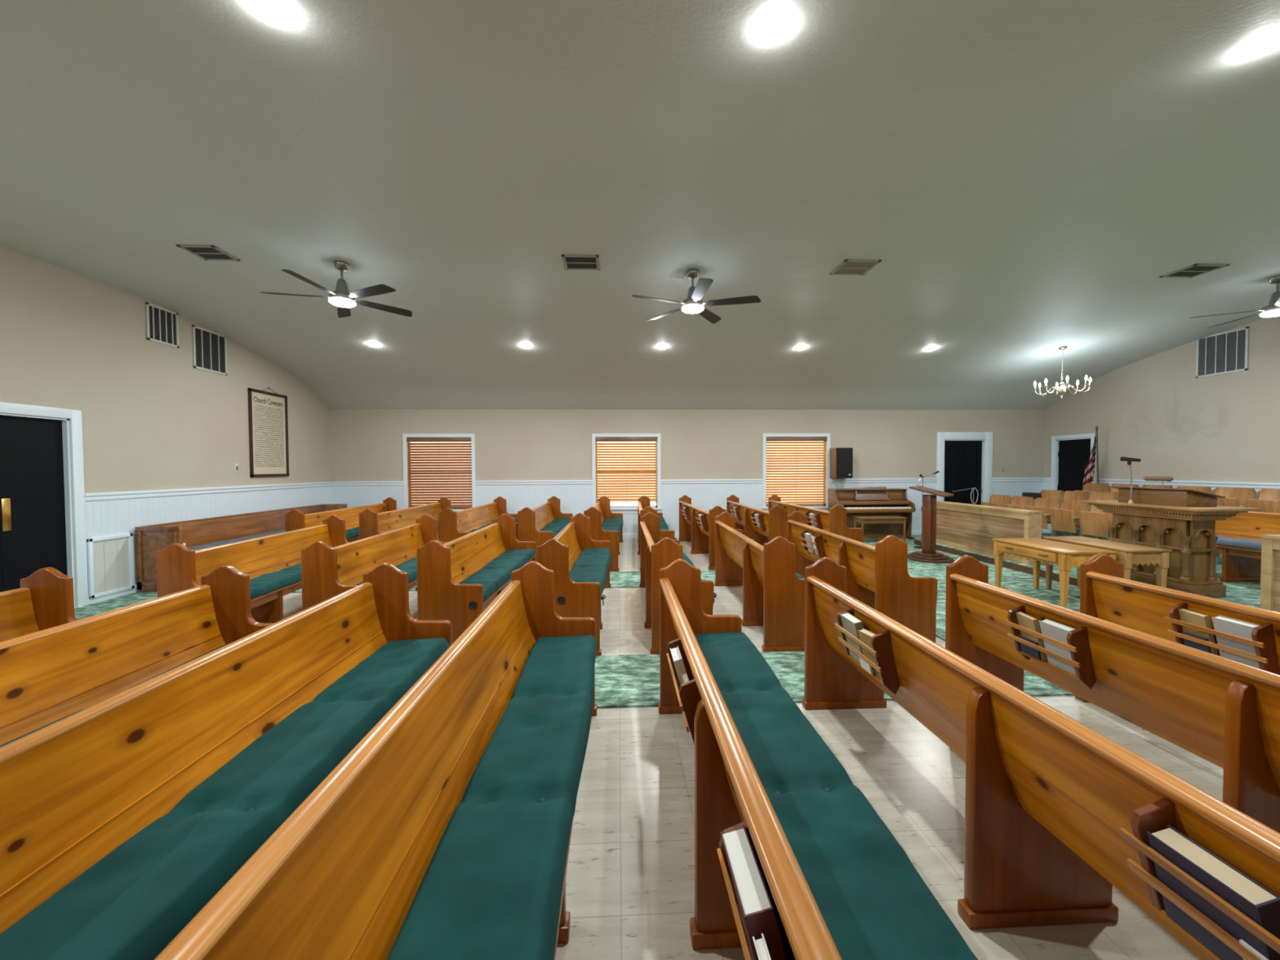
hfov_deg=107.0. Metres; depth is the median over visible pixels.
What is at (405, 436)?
window
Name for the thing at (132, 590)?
baseboard
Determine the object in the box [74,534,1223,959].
floor
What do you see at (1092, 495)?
seat
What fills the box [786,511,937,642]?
pew
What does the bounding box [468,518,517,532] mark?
cushion
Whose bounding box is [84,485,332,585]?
wainscoting
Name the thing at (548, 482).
trim
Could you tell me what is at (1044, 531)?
baseboard
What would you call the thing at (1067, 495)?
seat
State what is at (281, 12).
recessed light
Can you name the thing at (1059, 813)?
pew
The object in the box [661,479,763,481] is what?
trim
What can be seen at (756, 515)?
book
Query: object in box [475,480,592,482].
trim
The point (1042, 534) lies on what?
step
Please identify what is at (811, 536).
book
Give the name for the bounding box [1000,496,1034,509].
seat
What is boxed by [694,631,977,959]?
cushion
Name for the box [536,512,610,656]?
pew
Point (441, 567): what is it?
pew
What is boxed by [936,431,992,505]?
door
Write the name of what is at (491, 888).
cushion
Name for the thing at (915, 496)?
trim
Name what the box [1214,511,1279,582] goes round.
pew
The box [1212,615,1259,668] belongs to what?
book
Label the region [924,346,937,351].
recessed light
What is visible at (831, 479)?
trim
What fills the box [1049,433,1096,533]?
door
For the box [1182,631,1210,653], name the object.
book
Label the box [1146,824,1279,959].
book
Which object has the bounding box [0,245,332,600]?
wall
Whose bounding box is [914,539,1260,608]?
platform
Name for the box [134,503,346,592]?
bench
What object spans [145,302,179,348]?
air vent
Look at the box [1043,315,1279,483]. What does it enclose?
wall
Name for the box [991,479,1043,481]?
trim
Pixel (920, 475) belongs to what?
microphone stand
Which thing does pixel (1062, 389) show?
chandelier
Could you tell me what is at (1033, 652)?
book
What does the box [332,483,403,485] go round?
trim
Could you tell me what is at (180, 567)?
pew
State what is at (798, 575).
cushion
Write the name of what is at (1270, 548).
rail
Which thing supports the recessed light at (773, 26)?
in the ceiling
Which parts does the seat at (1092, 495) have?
backrest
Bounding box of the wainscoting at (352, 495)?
[332,485,404,509]
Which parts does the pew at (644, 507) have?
cap rail, panel, panel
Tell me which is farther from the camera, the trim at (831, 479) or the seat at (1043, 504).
the trim at (831, 479)
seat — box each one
[981,494,1010,506]
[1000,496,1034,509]
[1023,497,1060,528]
[1040,489,1063,498]
[1044,499,1088,536]
[1050,490,1088,536]
[1071,504,1112,537]
[1074,483,1110,493]
[1078,492,1117,536]
[1101,484,1139,495]
[1106,495,1118,540]
[1140,484,1173,488]
[1173,485,1212,493]
[1212,487,1257,506]
[1238,488,1279,513]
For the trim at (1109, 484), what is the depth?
7.34 m
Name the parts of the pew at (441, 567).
panel, cap rail, backrest, seat rail, seat, panel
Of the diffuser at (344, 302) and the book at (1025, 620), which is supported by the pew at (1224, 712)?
the book at (1025, 620)
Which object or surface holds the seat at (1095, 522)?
on the platform
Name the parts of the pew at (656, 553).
cap rail, panel, panel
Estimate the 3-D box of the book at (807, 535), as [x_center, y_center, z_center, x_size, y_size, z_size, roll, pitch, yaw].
[1.879,0.694,5.228,0.084,0.212,0.132,0,1,-1]
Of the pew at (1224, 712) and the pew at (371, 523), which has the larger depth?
the pew at (371, 523)
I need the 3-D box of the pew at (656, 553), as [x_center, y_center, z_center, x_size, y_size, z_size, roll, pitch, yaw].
[0.282,0.888,4.806,0.523,0.926,2.186,0,1,-2]
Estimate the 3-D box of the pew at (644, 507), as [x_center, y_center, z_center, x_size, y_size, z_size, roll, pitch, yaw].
[0.217,0.803,8.099,0.523,0.926,2.706,0,1,-1]
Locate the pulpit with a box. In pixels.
[1080,457,1259,597]
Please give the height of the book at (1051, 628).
0.217 m
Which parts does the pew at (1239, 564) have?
seat rail, seat, backrest, cap rail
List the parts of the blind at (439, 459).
ladder cord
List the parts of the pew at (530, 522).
panel, cap rail, backrest, panel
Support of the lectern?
on the floor
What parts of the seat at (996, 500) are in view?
folded seat, backrest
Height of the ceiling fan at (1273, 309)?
0.432 m
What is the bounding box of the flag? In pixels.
[1082,425,1098,487]
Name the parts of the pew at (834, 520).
panel, cap rail, backrest, panel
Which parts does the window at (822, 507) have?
sill, frame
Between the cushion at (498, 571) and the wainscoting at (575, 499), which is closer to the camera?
the cushion at (498, 571)
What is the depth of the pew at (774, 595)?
3.77 m
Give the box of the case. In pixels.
[1022,492,1041,499]
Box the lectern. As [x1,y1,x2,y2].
[907,470,954,563]
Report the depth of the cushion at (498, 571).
4.54 m
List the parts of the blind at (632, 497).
ladder cord, rail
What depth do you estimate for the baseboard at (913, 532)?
10.14 m
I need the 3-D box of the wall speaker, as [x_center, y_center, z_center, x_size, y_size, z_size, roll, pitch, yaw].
[4.193,-0.353,9.874,0.350,0.630,0.339,0,1,-3]
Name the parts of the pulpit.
arched panel, lamp stem, lamp shade, arched panel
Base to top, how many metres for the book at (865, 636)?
0.196 m
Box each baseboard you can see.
[88,583,137,604]
[622,533,679,538]
[911,529,921,534]
[1042,528,1049,533]
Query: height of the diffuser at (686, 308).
0.044 m
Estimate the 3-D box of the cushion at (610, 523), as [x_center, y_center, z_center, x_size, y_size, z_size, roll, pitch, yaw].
[-0.487,0.801,8.064,0.378,0.095,2.570,0,1,-1]
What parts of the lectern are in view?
post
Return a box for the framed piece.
[248,387,288,477]
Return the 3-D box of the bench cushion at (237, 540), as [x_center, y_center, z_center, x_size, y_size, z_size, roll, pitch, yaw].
[-5.795,0.868,7.421,0.370,0.045,3.360,0,1,-3]
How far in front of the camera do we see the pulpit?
5.06 m
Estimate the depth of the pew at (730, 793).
1.44 m
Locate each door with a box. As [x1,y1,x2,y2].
[0,401,88,607]
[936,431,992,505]
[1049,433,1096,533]
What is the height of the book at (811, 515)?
0.212 m
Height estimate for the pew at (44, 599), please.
0.926 m
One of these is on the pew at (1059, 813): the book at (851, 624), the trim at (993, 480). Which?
the book at (851, 624)
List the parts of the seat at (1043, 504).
folded seat, backrest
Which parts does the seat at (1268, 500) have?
folded seat, backrest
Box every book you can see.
[670,645,686,684]
[680,672,688,683]
[697,514,702,528]
[720,825,786,959]
[752,933,771,959]
[754,513,760,527]
[804,532,815,553]
[808,512,817,527]
[810,535,817,554]
[840,612,863,662]
[857,627,879,677]
[858,656,872,675]
[1016,611,1048,661]
[1017,635,1040,660]
[1039,618,1076,675]
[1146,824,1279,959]
[1178,608,1218,655]
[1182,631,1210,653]
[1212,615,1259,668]
[1239,939,1268,959]
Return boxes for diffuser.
[328,297,355,307]
[681,303,703,313]
[1259,309,1279,317]
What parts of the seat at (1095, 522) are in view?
folded seat, backrest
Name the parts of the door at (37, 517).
push plate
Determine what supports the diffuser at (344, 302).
attached to the ceiling fan at (341, 298)
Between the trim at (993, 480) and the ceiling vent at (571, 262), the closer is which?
the ceiling vent at (571, 262)
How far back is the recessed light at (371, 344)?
7.32 m
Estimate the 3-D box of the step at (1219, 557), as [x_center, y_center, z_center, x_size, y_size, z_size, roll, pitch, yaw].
[8.429,1.042,7.127,0.770,0.215,3.820,0,1,-3]
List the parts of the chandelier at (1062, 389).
arm, arm, arm, arm, arm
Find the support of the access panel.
attached to the wall at (152, 420)
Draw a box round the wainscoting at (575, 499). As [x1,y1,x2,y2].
[475,484,592,516]
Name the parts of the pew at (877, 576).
panel, cap rail, backrest, panel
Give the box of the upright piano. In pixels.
[828,486,915,539]
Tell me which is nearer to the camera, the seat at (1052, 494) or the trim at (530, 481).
the seat at (1052, 494)
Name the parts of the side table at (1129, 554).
leg, leg, leg, leg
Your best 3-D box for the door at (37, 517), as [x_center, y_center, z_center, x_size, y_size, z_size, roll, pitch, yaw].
[-6.058,0.328,4.479,0.155,2.120,1.295,0,1,-3]
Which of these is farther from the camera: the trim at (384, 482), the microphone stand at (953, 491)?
the trim at (384, 482)
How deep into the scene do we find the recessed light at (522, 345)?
7.43 m
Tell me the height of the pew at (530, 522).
0.926 m
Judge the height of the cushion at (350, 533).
0.098 m
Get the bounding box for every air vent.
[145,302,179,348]
[191,324,227,375]
[1195,326,1248,377]
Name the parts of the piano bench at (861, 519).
leg, leg, seat, leg, leg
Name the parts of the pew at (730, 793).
panel, backrest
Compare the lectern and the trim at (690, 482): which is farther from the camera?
the trim at (690, 482)
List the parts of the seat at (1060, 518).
folded seat, backrest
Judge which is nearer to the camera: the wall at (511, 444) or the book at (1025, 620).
the book at (1025, 620)
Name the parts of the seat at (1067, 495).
backrest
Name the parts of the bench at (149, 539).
panel frame, panel, cap rail, backrest, panel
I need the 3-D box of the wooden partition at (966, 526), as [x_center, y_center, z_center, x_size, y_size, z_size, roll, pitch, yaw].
[5.436,0.777,7.726,0.212,0.740,2.310,0,1,-3]
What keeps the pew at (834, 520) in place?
on the floor
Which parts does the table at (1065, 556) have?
leg, drawer, leg, leg, leg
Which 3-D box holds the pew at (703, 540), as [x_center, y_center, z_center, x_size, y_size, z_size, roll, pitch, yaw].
[1.115,0.797,8.154,0.540,0.926,2.706,0,1,-5]
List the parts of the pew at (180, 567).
panel, cap rail, backrest, seat rail, seat, panel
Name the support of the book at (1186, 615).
on the pew at (1104, 593)
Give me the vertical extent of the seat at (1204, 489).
0.830 m
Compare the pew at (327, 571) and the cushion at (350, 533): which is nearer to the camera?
the pew at (327, 571)
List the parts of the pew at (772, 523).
panel, cap rail, backrest, panel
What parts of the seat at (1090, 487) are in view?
folded seat, backrest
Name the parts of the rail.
rail, plywood panel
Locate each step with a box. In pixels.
[1041,533,1077,538]
[1061,527,1222,564]
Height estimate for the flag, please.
2.130 m
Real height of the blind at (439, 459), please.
1.443 m
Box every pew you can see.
[0,562,452,959]
[0,564,274,745]
[0,567,76,641]
[154,560,597,959]
[155,515,349,622]
[284,497,396,542]
[301,514,447,610]
[359,497,451,539]
[417,513,536,643]
[438,496,517,542]
[517,496,573,561]
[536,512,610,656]
[583,495,622,571]
[637,495,675,568]
[639,511,714,654]
[657,559,841,959]
[678,495,742,569]
[714,511,804,652]
[726,494,786,546]
[768,494,862,542]
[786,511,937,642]
[802,556,1279,959]
[945,555,1279,832]
[1075,553,1279,702]
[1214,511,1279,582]
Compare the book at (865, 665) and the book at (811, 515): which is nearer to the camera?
the book at (865, 665)
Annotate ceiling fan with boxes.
[259,260,412,317]
[631,268,760,324]
[1189,275,1279,328]
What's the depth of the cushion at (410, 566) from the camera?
4.70 m
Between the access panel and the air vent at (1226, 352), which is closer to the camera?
the access panel
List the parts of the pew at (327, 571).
panel, cap rail, backrest, seat rail, panel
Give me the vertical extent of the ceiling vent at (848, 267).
0.014 m
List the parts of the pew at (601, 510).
cap rail, backrest, panel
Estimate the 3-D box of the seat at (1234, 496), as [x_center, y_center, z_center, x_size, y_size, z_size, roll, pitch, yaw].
[8.409,0.527,6.790,0.326,0.830,0.495,0,1,-3]
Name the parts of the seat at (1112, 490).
backrest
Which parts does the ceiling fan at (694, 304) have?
blade, blade, blade, blade arm, blade, blade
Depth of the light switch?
7.18 m
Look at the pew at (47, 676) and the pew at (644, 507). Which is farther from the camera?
the pew at (644, 507)
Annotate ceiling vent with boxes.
[176,244,240,261]
[561,254,599,270]
[829,259,881,275]
[1159,263,1230,278]
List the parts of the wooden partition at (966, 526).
board, plywood panel, rail, post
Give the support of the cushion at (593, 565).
on the pew at (559, 554)
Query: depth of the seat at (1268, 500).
6.37 m
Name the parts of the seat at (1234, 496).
folded seat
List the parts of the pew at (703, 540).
panel, cap rail, backrest, panel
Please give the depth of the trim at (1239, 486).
7.52 m
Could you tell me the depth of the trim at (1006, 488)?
10.22 m
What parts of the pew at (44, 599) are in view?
cap rail, backrest, panel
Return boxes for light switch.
[234,463,239,472]
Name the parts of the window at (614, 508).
sill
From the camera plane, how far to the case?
8.54 m
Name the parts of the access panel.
panel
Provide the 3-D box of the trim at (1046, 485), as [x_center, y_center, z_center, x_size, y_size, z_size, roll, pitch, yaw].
[8.748,0.526,10.177,0.012,1.095,0.190,0,1,-3]
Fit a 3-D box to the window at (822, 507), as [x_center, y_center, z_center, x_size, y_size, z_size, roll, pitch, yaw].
[3.303,-0.151,10.039,1.464,1.665,0.160,0,1,-3]
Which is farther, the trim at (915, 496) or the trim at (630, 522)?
the trim at (915, 496)
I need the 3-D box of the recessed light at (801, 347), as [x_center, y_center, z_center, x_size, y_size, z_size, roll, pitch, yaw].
[2.603,-2.133,7.653,0.187,0.044,0.184,0,1,4]
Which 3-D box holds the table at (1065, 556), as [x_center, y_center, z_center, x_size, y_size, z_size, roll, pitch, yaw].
[4.500,1.010,5.221,0.591,0.600,0.930,0,1,-3]
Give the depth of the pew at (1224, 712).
1.88 m
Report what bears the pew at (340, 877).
on the floor
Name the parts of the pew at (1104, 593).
panel, cap rail, backrest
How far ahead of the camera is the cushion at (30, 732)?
1.89 m
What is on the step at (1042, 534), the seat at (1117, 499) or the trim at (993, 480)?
the seat at (1117, 499)
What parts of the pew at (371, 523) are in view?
panel, cap rail, backrest, panel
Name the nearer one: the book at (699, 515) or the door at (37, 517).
the door at (37, 517)
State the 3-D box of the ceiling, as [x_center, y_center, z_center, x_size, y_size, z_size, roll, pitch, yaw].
[1.476,-1.822,4.776,15.000,0.964,10.200,0,1,-3]
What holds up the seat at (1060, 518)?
on the platform
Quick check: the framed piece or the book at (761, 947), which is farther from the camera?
the framed piece
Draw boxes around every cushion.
[0,637,449,959]
[0,644,227,746]
[186,528,285,550]
[249,563,302,598]
[346,526,359,538]
[355,556,417,585]
[386,635,596,959]
[458,548,535,601]
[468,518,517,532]
[538,517,569,537]
[568,547,610,605]
[601,517,623,537]
[659,516,676,539]
[682,551,716,603]
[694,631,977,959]
[795,573,804,578]
[1216,535,1262,550]
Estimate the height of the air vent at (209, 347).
0.585 m
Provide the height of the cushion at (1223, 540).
0.104 m
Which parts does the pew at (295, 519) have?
panel, cap rail, backrest, seat, seat rail, panel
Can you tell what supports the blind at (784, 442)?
attached to the window at (822, 507)
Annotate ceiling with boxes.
[0,0,1279,409]
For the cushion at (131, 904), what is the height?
0.100 m
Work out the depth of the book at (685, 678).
1.73 m
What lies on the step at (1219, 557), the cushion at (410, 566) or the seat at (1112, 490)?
the seat at (1112, 490)
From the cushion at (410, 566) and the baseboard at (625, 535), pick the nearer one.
the cushion at (410, 566)
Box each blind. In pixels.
[406,437,472,507]
[595,436,657,502]
[765,436,826,504]
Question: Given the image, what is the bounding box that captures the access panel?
[86,533,134,599]
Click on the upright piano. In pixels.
(858, 500)
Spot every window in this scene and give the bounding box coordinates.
[402,433,475,511]
[591,433,661,513]
[762,433,830,511]
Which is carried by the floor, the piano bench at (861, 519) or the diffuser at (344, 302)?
the piano bench at (861, 519)
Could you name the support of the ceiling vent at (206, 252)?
in the ceiling
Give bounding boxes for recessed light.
[244,0,298,25]
[367,342,381,347]
[520,343,531,348]
[656,344,667,349]
[751,9,795,43]
[795,345,807,350]
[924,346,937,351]
[1231,31,1279,60]
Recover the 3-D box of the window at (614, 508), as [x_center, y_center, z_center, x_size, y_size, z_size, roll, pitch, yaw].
[-0.279,-0.131,9.877,1.446,1.665,0.160,0,1,-3]
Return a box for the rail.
[1259,534,1279,612]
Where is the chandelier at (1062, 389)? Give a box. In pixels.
[1032,346,1093,399]
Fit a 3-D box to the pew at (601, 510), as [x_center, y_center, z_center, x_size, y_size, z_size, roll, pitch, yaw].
[-0.579,0.807,8.063,0.523,0.926,2.706,0,1,-1]
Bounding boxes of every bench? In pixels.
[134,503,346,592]
[852,515,907,542]
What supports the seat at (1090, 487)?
on the step at (1219, 557)
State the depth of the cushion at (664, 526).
8.06 m
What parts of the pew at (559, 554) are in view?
cap rail, panel, backrest, panel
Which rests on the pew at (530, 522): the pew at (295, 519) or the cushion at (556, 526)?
the cushion at (556, 526)
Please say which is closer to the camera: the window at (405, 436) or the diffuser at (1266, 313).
the diffuser at (1266, 313)
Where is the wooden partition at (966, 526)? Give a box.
[921,500,1043,564]
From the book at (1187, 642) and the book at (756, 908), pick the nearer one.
the book at (756, 908)
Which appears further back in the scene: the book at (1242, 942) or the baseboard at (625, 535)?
the baseboard at (625, 535)
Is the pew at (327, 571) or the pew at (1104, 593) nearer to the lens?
the pew at (1104, 593)
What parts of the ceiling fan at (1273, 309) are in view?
blade, blade, blade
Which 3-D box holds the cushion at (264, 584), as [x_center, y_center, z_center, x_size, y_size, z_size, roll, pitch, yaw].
[-3.380,0.901,4.653,0.379,0.096,2.050,0,1,-5]
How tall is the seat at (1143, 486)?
0.830 m
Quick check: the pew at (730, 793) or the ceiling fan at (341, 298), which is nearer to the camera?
the pew at (730, 793)
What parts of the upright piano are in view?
panel, lid, panel, panel, panel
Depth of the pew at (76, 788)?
1.44 m
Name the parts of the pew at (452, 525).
panel, cap rail, backrest, panel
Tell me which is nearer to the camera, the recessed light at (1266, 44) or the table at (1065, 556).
the recessed light at (1266, 44)
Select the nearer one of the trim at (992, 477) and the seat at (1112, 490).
the seat at (1112, 490)
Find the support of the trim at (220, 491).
attached to the wall at (152, 420)
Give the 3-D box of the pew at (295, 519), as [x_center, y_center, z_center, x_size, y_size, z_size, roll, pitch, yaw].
[-4.702,0.830,7.882,0.523,0.926,2.706,0,1,-2]
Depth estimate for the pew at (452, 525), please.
7.57 m
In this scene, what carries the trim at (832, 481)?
attached to the wall at (511, 444)
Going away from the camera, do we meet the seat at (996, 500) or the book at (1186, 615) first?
the book at (1186, 615)
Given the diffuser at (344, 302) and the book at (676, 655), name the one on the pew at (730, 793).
the book at (676, 655)
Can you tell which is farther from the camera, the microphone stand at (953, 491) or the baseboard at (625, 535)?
the baseboard at (625, 535)
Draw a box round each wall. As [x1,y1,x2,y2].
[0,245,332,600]
[330,408,1044,510]
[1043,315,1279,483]
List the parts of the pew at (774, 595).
panel, cap rail, backrest, panel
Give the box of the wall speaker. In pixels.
[829,447,853,478]
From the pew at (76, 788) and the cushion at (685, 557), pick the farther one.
the cushion at (685, 557)
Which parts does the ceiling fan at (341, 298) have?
blade, blade, blade, blade arm, blade arm, blade, blade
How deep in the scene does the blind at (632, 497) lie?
9.86 m
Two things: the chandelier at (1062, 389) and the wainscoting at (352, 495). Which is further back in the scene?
the wainscoting at (352, 495)
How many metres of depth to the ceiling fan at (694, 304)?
5.03 m
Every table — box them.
[991,537,1118,608]
[1042,536,1172,589]
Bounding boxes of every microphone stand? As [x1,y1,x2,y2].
[913,474,924,548]
[951,487,978,504]
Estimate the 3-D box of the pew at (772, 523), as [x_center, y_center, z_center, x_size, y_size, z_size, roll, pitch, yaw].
[2.033,0.792,8.189,0.540,0.926,2.706,0,1,-3]
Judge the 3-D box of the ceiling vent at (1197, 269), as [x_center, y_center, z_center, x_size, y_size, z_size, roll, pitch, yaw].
[6.012,-2.269,5.140,0.380,0.014,0.340,0,1,-3]
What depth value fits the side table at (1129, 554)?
4.79 m
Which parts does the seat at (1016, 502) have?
folded seat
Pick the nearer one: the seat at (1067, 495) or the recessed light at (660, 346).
the recessed light at (660, 346)
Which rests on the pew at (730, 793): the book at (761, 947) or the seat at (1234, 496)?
the book at (761, 947)
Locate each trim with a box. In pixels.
[84,483,332,501]
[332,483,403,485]
[333,480,403,483]
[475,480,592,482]
[475,481,592,484]
[622,510,661,533]
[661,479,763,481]
[661,480,762,484]
[661,483,762,533]
[830,478,937,480]
[830,480,937,482]
[830,482,936,530]
[991,477,1043,479]
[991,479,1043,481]
[991,481,1043,497]
[1043,481,1050,529]
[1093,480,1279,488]
[1108,483,1263,492]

